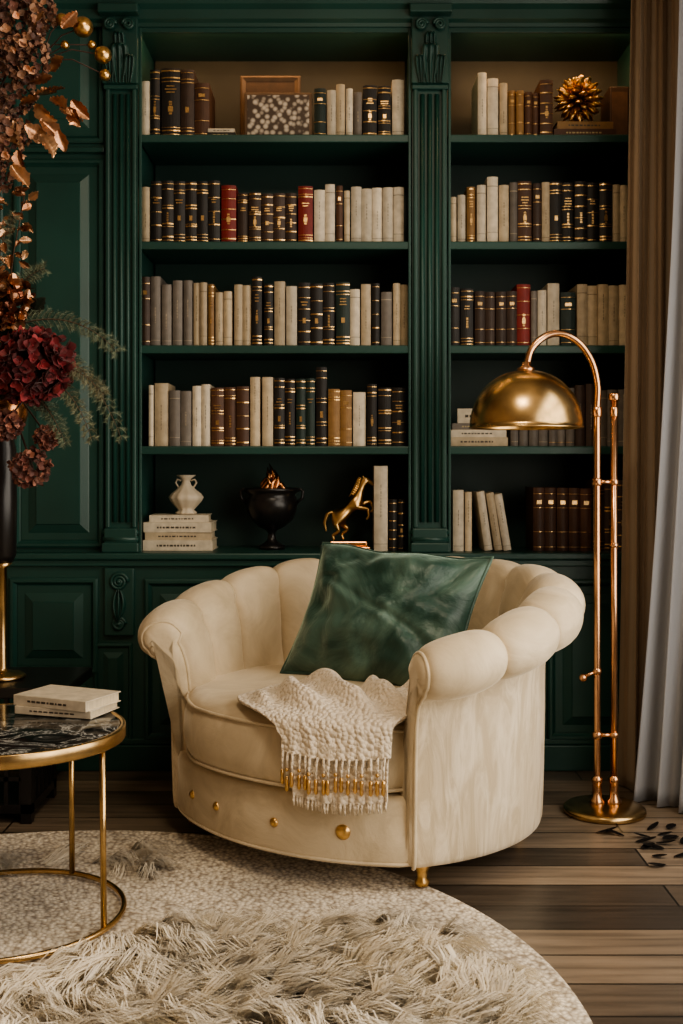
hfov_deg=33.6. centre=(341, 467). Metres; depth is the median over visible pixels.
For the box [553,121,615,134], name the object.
book stack
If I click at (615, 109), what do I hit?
box
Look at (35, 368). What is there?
dried floral arrangement
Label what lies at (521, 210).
books
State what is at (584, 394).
books
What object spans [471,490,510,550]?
leaning books
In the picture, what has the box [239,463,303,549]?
pedestal urn
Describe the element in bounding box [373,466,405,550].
books
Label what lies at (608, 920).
floor
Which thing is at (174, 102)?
books
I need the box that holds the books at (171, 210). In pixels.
[142,180,403,240]
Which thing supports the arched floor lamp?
on the floor
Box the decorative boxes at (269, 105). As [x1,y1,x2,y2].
[240,76,311,134]
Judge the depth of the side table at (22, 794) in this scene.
3.23 m
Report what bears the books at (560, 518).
in the bookcase
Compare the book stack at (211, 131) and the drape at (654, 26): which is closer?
the drape at (654, 26)
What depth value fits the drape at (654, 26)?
3.53 m
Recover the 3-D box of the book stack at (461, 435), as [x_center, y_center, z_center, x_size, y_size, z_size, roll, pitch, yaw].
[0.462,-0.138,3.899,0.200,0.128,0.162,0,0,0]
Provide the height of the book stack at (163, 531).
0.120 m
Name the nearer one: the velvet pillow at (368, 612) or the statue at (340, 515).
the velvet pillow at (368, 612)
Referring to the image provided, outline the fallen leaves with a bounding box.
[596,821,682,865]
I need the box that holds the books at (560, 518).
[451,479,622,550]
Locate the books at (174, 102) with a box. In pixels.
[142,68,403,134]
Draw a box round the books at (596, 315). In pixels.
[447,283,625,345]
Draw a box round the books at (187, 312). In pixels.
[142,276,407,344]
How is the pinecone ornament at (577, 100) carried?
on the book stack at (561, 127)
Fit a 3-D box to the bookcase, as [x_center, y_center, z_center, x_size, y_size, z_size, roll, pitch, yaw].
[-0.340,-0.370,3.860,3.220,2.740,0.480,0,0,0]
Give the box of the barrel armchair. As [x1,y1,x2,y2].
[138,556,584,886]
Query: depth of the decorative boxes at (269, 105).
3.81 m
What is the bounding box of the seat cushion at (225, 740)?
[183,663,404,792]
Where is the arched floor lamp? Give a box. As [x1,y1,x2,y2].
[469,330,646,824]
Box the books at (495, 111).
[472,72,552,134]
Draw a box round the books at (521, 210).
[447,177,627,242]
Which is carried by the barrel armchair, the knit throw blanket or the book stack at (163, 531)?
the knit throw blanket
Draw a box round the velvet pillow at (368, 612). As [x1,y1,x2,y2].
[280,542,493,685]
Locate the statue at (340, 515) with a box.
[323,475,373,548]
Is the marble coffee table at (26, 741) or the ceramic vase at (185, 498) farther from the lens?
the ceramic vase at (185, 498)
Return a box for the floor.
[0,771,682,1023]
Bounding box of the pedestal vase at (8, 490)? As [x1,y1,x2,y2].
[0,399,27,681]
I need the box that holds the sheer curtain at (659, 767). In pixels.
[633,0,682,812]
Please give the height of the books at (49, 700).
0.042 m
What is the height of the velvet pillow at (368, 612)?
0.386 m
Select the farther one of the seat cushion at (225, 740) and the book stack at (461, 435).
the book stack at (461, 435)
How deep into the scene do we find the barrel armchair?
2.75 m
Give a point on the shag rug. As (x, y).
(212, 929)
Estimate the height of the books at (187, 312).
0.235 m
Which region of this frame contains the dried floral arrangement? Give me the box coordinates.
[0,0,128,488]
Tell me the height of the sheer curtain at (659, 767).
2.676 m
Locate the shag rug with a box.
[0,830,592,1023]
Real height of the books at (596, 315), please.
0.211 m
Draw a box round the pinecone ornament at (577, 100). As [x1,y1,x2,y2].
[554,75,604,121]
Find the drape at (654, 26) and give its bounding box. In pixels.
[618,0,678,791]
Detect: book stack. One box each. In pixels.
[143,513,217,550]
[207,128,235,134]
[447,409,507,445]
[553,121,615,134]
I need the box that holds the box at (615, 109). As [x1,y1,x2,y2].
[601,87,628,134]
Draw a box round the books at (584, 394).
[506,384,623,445]
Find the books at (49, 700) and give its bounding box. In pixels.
[14,684,120,718]
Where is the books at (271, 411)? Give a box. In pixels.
[149,367,405,445]
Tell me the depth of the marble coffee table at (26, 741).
2.40 m
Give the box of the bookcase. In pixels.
[0,0,630,770]
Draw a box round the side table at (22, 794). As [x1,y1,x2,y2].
[0,667,91,823]
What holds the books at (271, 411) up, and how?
in the bookcase
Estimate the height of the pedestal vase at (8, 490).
0.806 m
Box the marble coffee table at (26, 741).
[0,703,126,964]
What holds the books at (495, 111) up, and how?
in the bookcase
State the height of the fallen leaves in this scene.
0.014 m
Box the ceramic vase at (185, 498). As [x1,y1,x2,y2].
[169,475,203,513]
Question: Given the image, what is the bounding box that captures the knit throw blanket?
[237,668,408,815]
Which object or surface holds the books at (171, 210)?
in the bookcase

